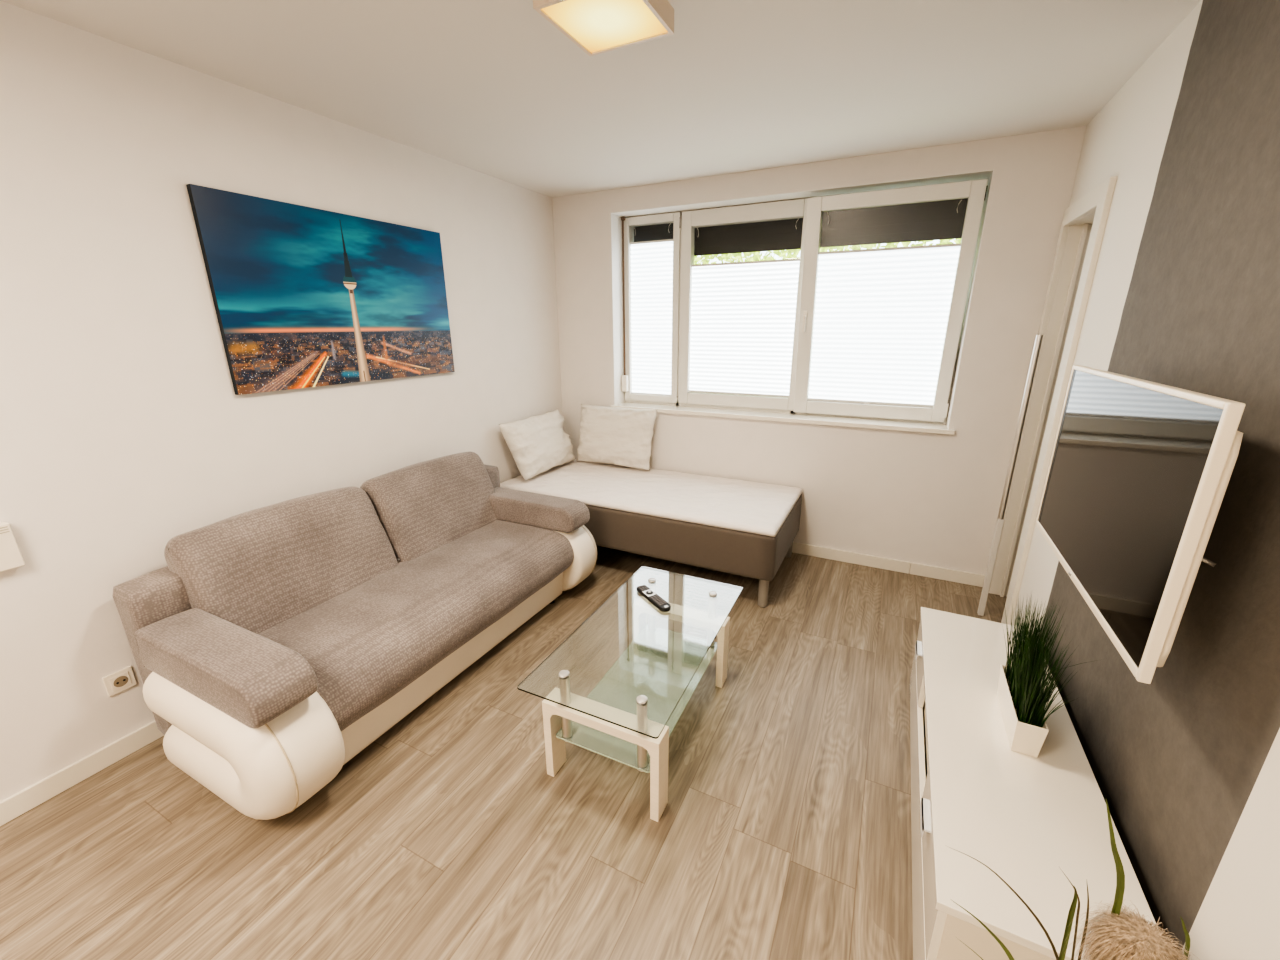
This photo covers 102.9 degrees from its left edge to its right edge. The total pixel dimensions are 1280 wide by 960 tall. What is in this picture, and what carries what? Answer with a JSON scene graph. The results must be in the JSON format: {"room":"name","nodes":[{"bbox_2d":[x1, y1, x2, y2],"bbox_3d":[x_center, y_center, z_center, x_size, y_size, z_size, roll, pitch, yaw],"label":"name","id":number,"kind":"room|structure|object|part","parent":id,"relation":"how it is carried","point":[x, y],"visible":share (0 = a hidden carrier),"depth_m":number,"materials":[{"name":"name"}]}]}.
{"room":"living room","nodes":[
{"label":"living room","id":0,"kind":"room"},
{"bbox_2d":[0,0,562,800],"bbox_3d":[-1.801,-0.295,2.144,0.150,2.500,5.450,8,19,25],"label":"wall","id":1,"kind":"structure","parent":0,"point":[125,431],"depth_m":1.89,"materials":[{"name":"white paint"}]},
{"bbox_2d":[0,522,24,571],"bbox_3d":[-2.041,0.224,1.576,0.035,0.148,0.152,8,19,25],"label":"intercom","id":2,"kind":"object","parent":1,"relation":"attached to","point":[11,557],"visible":1,"depth_m":1.62,"materials":[{"name":"white plastic"}]},
{"bbox_2d":[0,720,163,825],"bbox_3d":[-1.760,0.895,2.388,0.014,0.080,4.980,8,19,25],"label":"baseboard","id":3,"kind":"structure","parent":1,"relation":"attached to","point":[43,790],"depth_m":1.84,"materials":[{"name":"white wood"}]},
{"bbox_2d":[102,666,136,696],"bbox_3d":[-1.961,0.759,1.925,0.014,0.083,0.082,8,19,25],"label":"wall socket","id":4,"kind":"object","parent":1,"relation":"attached to","point":[116,682],"visible":1,"depth_m":1.92,"materials":[{"name":"white plastic"}]},
{"bbox_3d":[-1.958,0.759,1.923,0.003,0.054,0.054,8,19,25],"label":"frame","id":5,"kind":"part","parent":4,"relation":"part of","materials":[{"name":"white plastic"}]},
{"bbox_2d":[186,184,454,394],"bbox_3d":[-1.429,-0.891,2.541,0.026,0.786,1.197,8,19,25],"label":"print","id":6,"kind":"object","parent":1,"relation":"attached to","point":[303,296],"visible":1,"depth_m":2.37},
{"bbox_2d":[0,545,1006,959],"bbox_3d":[0.202,1.275,1.419,4.750,0.100,5.170,8,19,25],"label":"floor","id":7,"kind":"structure","parent":0,"point":[783,830],"depth_m":1.70,"materials":[{"name":"brown laminate"}]},
{"bbox_2d":[113,451,596,819],"bbox_3d":[-1.081,0.460,2.475,0.940,0.856,1.947,8,19,25],"label":"sofa","id":8,"kind":"object","parent":7,"relation":"on","point":[274,644],"visible":1,"depth_m":2.02,"materials":[{"name":"beige fabric"}]},
{"bbox_3d":[-1.359,0.868,1.758,0.723,0.432,0.257,8,19,25],"label":"arm","id":9,"kind":"part","parent":8,"relation":"part of"},
{"bbox_2d":[165,485,399,633],"bbox_3d":[-1.491,0.327,2.220,0.322,0.450,0.787,8,19,25],"label":"cushion","id":10,"kind":"object","parent":8,"relation":"on","point":[261,570],"depth_m":2.10,"materials":[{"name":"beige fabric"}]},
{"bbox_3d":[-1.406,0.456,2.677,0.184,0.674,1.873,8,19,25],"label":"frame","id":11,"kind":"part","parent":8,"relation":"part of","materials":[{"name":"beige fabric"}]},
{"bbox_3d":[-1.019,0.563,2.473,0.722,0.248,1.471,8,19,25],"label":"seat","id":12,"kind":"part","parent":8,"relation":"part of","materials":[{"name":"beige fabric"}]},
{"bbox_2d":[361,451,497,561],"bbox_3d":[-1.144,0.121,2.893,0.322,0.447,0.776,8,19,25],"label":"cushion","id":13,"kind":"object","parent":8,"relation":"on","point":[423,508],"depth_m":2.77,"materials":[{"name":"beige fabric"}]},
{"bbox_3d":[-0.606,0.425,3.206,0.723,0.432,0.255,8,19,25],"label":"arm","id":14,"kind":"part","parent":8,"relation":"part of"},
{"bbox_2d":[517,566,742,821],"bbox_3d":[0.032,0.793,2.073,0.511,0.444,0.984,8,19,24],"label":"coffee table","id":15,"kind":"object","parent":7,"relation":"on","point":[561,707],"visible":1,"depth_m":1.79,"materials":[{"name":"clear glass"}]},
{"bbox_3d":[-0.260,0.799,1.792,0.040,0.261,0.040,8,19,24],"label":"support post","id":16,"kind":"part","parent":15,"relation":"part of","materials":[{"name":"silver metal"}]},
{"bbox_3d":[-0.124,0.947,1.778,0.448,0.322,0.084,8,19,24],"label":"leg frame","id":17,"kind":"part","parent":15,"relation":"part of","materials":[{"name":"beige wood"}]},
{"bbox_3d":[0.031,0.591,2.011,0.511,0.006,0.984,8,19,24],"label":"glass","id":18,"kind":"part","parent":15,"relation":"part of","materials":[{"name":"clear glass"}]},
{"bbox_2d":[556,624,716,772],"bbox_3d":[0.032,0.834,2.085,0.370,0.006,0.784,8,19,24],"label":"glass shelf","id":19,"kind":"object","parent":15,"relation":"attached to","point":[565,737],"depth_m":1.87,"materials":[{"name":"clear glass"}]},
{"bbox_3d":[0.007,0.835,1.669,0.040,0.261,0.040,8,19,24],"label":"support post","id":20,"kind":"part","parent":15,"relation":"part of","materials":[{"name":"silver metal"}]},
{"bbox_3d":[0.058,0.604,2.431,0.040,0.261,0.040,8,19,24],"label":"support post","id":21,"kind":"part","parent":15,"relation":"part of","materials":[{"name":"silver metal"}]},
{"bbox_2d":[637,585,670,611],"bbox_3d":[0.060,0.511,2.221,0.051,0.024,0.227,-10,19,-29],"label":"remote control","id":22,"kind":"object","parent":15,"relation":"on","point":[650,595],"visible":1,"depth_m":2.20,"materials":[{"name":"black plastic"}]},
{"bbox_3d":[0.042,0.498,2.248,0.046,0.002,0.054,-10,19,-30],"label":"silver panel","id":23,"kind":"part","parent":22,"relation":"part of","materials":[{"name":"plastic"}]},
{"bbox_3d":[0.187,0.756,2.403,0.448,0.322,0.084,8,19,24],"label":"leg frame","id":24,"kind":"part","parent":15,"relation":"part of","materials":[{"name":"beige wood"}]},
{"bbox_3d":[0.325,0.640,2.309,0.040,0.261,0.040,8,19,24],"label":"support post","id":25,"kind":"part","parent":15,"relation":"part of","materials":[{"name":"silver metal"}]},
{"bbox_2d":[500,459,802,606],"bbox_3d":[0.051,0.278,3.648,1.985,0.515,0.885,8,19,25],"label":"bed","id":26,"kind":"object","parent":7,"relation":"on","point":[732,526],"visible":0.87,"depth_m":3.21,"materials":[{"name":"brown fabric"}]},
{"bbox_2d":[499,409,574,480],"bbox_3d":[-0.745,-0.277,3.839,0.235,0.418,0.718,8,19,25],"label":"pillow","id":27,"kind":"object","parent":26,"relation":"on","point":[537,444],"visible":1,"depth_m":3.71,"materials":[{"name":"white fabric"}]},
{"bbox_2d":[577,404,656,470],"bbox_3d":[-0.196,-0.339,3.978,0.694,0.466,0.182,8,19,25],"label":"pillow","id":28,"kind":"object","parent":26,"relation":"on","point":[608,435],"visible":1,"depth_m":3.90,"materials":[{"name":"white fabric"}]},
{"bbox_3d":[0.721,0.646,2.977,0.060,0.195,0.060,8,19,25],"label":"leg","id":29,"kind":"part","parent":26,"relation":"part of","materials":[{"name":"wood"}]},
{"bbox_3d":[1.052,0.451,3.615,0.060,0.195,0.060,8,19,25],"label":"leg","id":30,"kind":"part","parent":26,"relation":"part of","materials":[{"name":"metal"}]},
{"bbox_2d":[977,335,1042,615],"bbox_3d":[1.931,0.033,2.680,0.030,1.530,0.030,8,19,25],"label":"floor lamp","id":31,"kind":"object","parent":7,"relation":"on","point":[1037,345],"visible":1,"depth_m":2.66,"materials":[{"name":"silver metal"}]},
{"bbox_2d":[910,607,1155,959],"bbox_3d":[1.089,0.940,1.613,0.407,0.420,1.310,8,19,25],"label":"media cabinet","id":32,"kind":"object","parent":7,"relation":"on","point":[1023,817],"visible":0.88,"depth_m":1.27,"materials":[{"name":"white paint"}]},
{"bbox_3d":[1.104,0.676,2.022,0.018,0.027,0.100,8,19,25],"label":"handle","id":33,"kind":"part","parent":32,"relation":"part of","materials":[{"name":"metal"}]},
{"bbox_3d":[1.128,0.705,2.039,0.018,0.166,0.414,8,19,25],"label":"drawer","id":34,"kind":"part","parent":32,"relation":"part of","materials":[{"name":"white paint"}]},
{"bbox_3d":[1.099,1.105,1.657,0.361,0.018,1.270,8,19,25],"label":"panel","id":35,"kind":"part","parent":32,"relation":"part of","materials":[{"name":"white wood"}]},
{"bbox_3d":[0.748,0.886,1.337,0.018,0.027,0.100,8,19,25],"label":"handle","id":36,"kind":"part","parent":32,"relation":"part of","materials":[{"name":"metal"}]},
{"bbox_2d":[924,713,927,771],"bbox_3d":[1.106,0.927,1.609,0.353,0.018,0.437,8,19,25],"label":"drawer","id":37,"kind":"object","parent":32,"relation":"attached to","point":[924,713],"depth_m":1.70,"materials":[{"name":"white wood"}]},
{"bbox_3d":[0.737,0.935,1.286,0.018,0.166,0.433,8,19,25],"label":"drawer","id":38,"kind":"part","parent":32,"relation":"part of","materials":[{"name":"white paint"}]},
{"bbox_3d":[0.817,1.122,1.057,0.373,0.398,0.018,8,19,25],"label":"panel","id":39,"kind":"part","parent":32,"relation":"part of","materials":[{"name":"white wood"}]},
{"bbox_2d":[997,594,1096,757],"bbox_3d":[1.159,0.543,1.476,0.207,0.419,0.372,8,19,25],"label":"potted grass","id":40,"kind":"object","parent":32,"relation":"on","point":[1022,700],"depth_m":1.43,"materials":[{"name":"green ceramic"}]},
{"bbox_2d":[997,664,1048,757],"bbox_3d":[1.139,0.688,1.533,0.072,0.108,0.280,8,19,25],"label":"pot","id":41,"kind":"object","parent":40,"relation":"attached to","point":[1026,735],"depth_m":1.44,"materials":[{"name":"white ceramic"}]},
{"bbox_2d":[945,799,1199,959],"bbox_3d":[0.689,0.914,0.801,0.338,0.945,0.299,-2,17,-6],"label":"plant","id":42,"kind":"object","parent":32,"relation":"on","point":[1121,935],"visible":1,"depth_m":0.73,"materials":[{"name":"green plant"}]},
{"bbox_2d":[1,0,1200,197],"bbox_3d":[0.276,-1.263,0.827,4.750,0.100,5.550,8,19,25],"label":"ceiling","id":43,"kind":"structure","parent":0,"point":[494,88],"depth_m":1.93,"materials":[{"name":"white paint"}]},
{"bbox_2d":[533,0,673,55],"bbox_3d":[-0.097,-1.365,1.468,0.298,0.075,0.298,8,19,25],"label":"ceiling lamp","id":44,"kind":"object","parent":43,"relation":"attached to","point":[596,27],"visible":1,"depth_m":1.48,"materials":[{"name":"white plastic"}]},
{"bbox_2d":[552,126,1085,574],"bbox_3d":[0.835,-0.766,3.660,3.157,2.500,0.340,8,19,25],"label":"wall","id":45,"kind":"structure","parent":0,"point":[932,499],"depth_m":3.23,"materials":[{"name":"white paint"}]},
{"bbox_2d":[610,179,987,434],"bbox_3d":[0.881,-1.126,3.465,2.355,1.401,0.305,8,19,25],"label":"window","id":46,"kind":"structure","parent":45,"relation":"in","point":[797,408],"depth_m":3.39,"materials":[{"name":"white plastic"}]},
{"bbox_2d":[621,217,628,391],"bbox_3d":[-0.122,-1.327,3.942,0.046,1.278,0.044,8,19,25],"label":"strap","id":47,"kind":"object","parent":46,"relation":"attached to","point":[625,386],"visible":1,"depth_m":3.96,"materials":[{"name":"white paint"}]},
{"bbox_2d":[630,223,672,395],"bbox_3d":[0.089,-1.272,3.906,0.362,1.242,0.030,8,19,25],"label":"blind","id":48,"kind":"object","parent":46,"relation":"attached to","point":[651,261],"visible":0.95,"depth_m":3.92,"materials":[{"name":"fabric"}]},
{"bbox_3d":[0.094,-0.686,4.088,0.362,0.014,0.020,8,19,25],"label":"rail","id":49,"kind":"part","parent":48,"relation":"part of","materials":[{"name":"plastic"}]},
{"bbox_3d":[0.090,-1.757,3.764,0.362,0.014,0.018,8,19,25],"label":"rail","id":50,"kind":"part","parent":48,"relation":"part of","materials":[{"name":"plastic"}]},
{"bbox_3d":[0.093,-1.281,3.912,0.460,1.345,0.070,8,19,25],"label":"fixed sash","id":51,"kind":"part","parent":46,"relation":"part of","materials":[{"name":"white plastic"}]},
{"bbox_2d":[634,223,672,241],"bbox_3d":[0.102,-1.871,3.862,0.318,0.107,0.012,8,19,25],"label":"roller shutter","id":52,"kind":"object","parent":46,"relation":"attached to","point":[660,231],"depth_m":3.86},
{"bbox_3d":[0.705,-1.195,3.620,0.881,1.345,0.070,8,19,25],"label":"sash","id":53,"kind":"part","parent":46,"relation":"part of","materials":[{"name":"white plastic"}]},
{"bbox_2d":[689,218,799,397],"bbox_3d":[0.715,-1.183,3.608,0.763,1.154,0.030,8,19,25],"label":"blind","id":54,"kind":"object","parent":46,"relation":"attached to","point":[743,313],"visible":0.94,"depth_m":3.63,"materials":[{"name":"fabric"}]},
{"bbox_3d":[0.719,-0.639,3.778,0.763,0.014,0.020,8,19,25],"label":"rail","id":55,"kind":"part","parent":54,"relation":"part of","materials":[{"name":"plastic"}]},
{"bbox_3d":[0.716,-1.497,3.518,0.763,0.014,0.018,8,19,25],"label":"rail","id":56,"kind":"part","parent":54,"relation":"part of","materials":[{"name":"plastic"}]},
{"bbox_2d":[694,218,802,255],"bbox_3d":[0.744,-1.698,3.582,0.765,0.188,0.012,8,19,25],"label":"roller shutter","id":57,"kind":"object","parent":46,"relation":"attached to","point":[776,235],"depth_m":3.57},
{"bbox_3d":[0.863,-0.457,3.624,2.355,0.028,0.210,8,19,25],"label":"sill","id":58,"kind":"part","parent":46,"relation":"part of","materials":[{"name":"white paint"}]},
{"bbox_3d":[1.070,-1.032,3.322,0.024,0.133,0.050,8,19,25],"label":"handle","id":59,"kind":"part","parent":46,"relation":"part of","materials":[{"name":"white paint"}]},
{"bbox_2d":[808,199,961,406],"bbox_3d":[1.479,-1.043,3.165,0.764,1.156,0.137,8,19,25],"label":"blind","id":60,"kind":"object","parent":46,"relation":"attached to","point":[881,314],"visible":1,"depth_m":3.19,"materials":[{"name":"fabric"}]},
{"bbox_3d":[1.508,-0.514,3.379,0.764,0.016,0.021,8,19,25],"label":"rail","id":61,"kind":"part","parent":60,"relation":"part of","materials":[{"name":"plastic"}]},
{"bbox_3d":[1.461,-1.371,3.030,0.764,0.015,0.019,8,19,25],"label":"rail","id":62,"kind":"part","parent":60,"relation":"part of","materials":[{"name":"plastic"}]},
{"bbox_3d":[1.473,-1.046,3.170,0.923,1.329,0.206,8,19,25],"label":"tilted sash","id":63,"kind":"part","parent":46,"relation":"part of","materials":[{"name":"white plastic"}]},
{"bbox_2d":[820,198,967,247],"bbox_3d":[1.557,-1.596,3.190,0.809,0.214,0.012,8,19,25],"label":"roller shutter","id":64,"kind":"object","parent":46,"relation":"attached to","point":[933,220],"depth_m":3.17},
{"bbox_2d":[611,170,993,428],"bbox_3d":[0.891,-1.139,3.494,2.305,1.400,0.300,8,19,25],"label":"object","id":65,"kind":"structure","parent":45,"relation":"attached to","point":[616,222],"depth_m":3.30,"materials":[{"name":"paint"}]},
{"bbox_2d":[792,542,984,586],"bbox_3d":[0.767,0.439,3.857,3.142,0.080,0.014,8,19,25],"label":"baseboard","id":66,"kind":"structure","parent":45,"relation":"attached to","point":[963,577],"depth_m":3.41,"materials":[{"name":"white wood"}]},
{"bbox_2d":[1012,0,1279,959],"bbox_3d":[1.113,0.138,0.674,0.120,2.500,5.000,8,19,25],"label":"wall","id":67,"kind":"structure","parent":0,"point":[1185,290],"depth_m":1.21,"materials":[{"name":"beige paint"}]},
{"bbox_2d":[989,176,1116,624],"bbox_3d":[2.055,-0.243,2.556,0.147,2.130,0.668,8,19,25],"label":"door","id":68,"kind":"structure","parent":67,"relation":"in","point":[1084,222],"depth_m":2.58,"materials":[{"name":"white wood"}]},
{"bbox_2d":[1035,365,1245,683],"bbox_3d":[1.263,0.024,1.292,0.168,0.552,0.929,8,19,25],"label":"television","id":69,"kind":"object","parent":67,"relation":"attached to","point":[1139,473],"visible":1,"depth_m":1.10,"materials":[{"name":"white plastic"}]},
{"label":"outside","id":70,"kind":"structure","parent":0,"visible":0},
{"bbox_3d":[3.892,-0.969,9.021,16.000,0.150,11.650,8,19,25],"label":"ground","id":71,"kind":"structure","parent":70,"visible":0},
{"bbox_2d":[694,238,960,264],"bbox_3d":[2.163,-1.699,5.173,7.103,3.517,0.576,8,19,25],"label":"hedge","id":72,"kind":"object","parent":71,"relation":"on","point":[738,256],"visible":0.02,"depth_m":5.23,"materials":[{"name":"green plant"}]}
]}

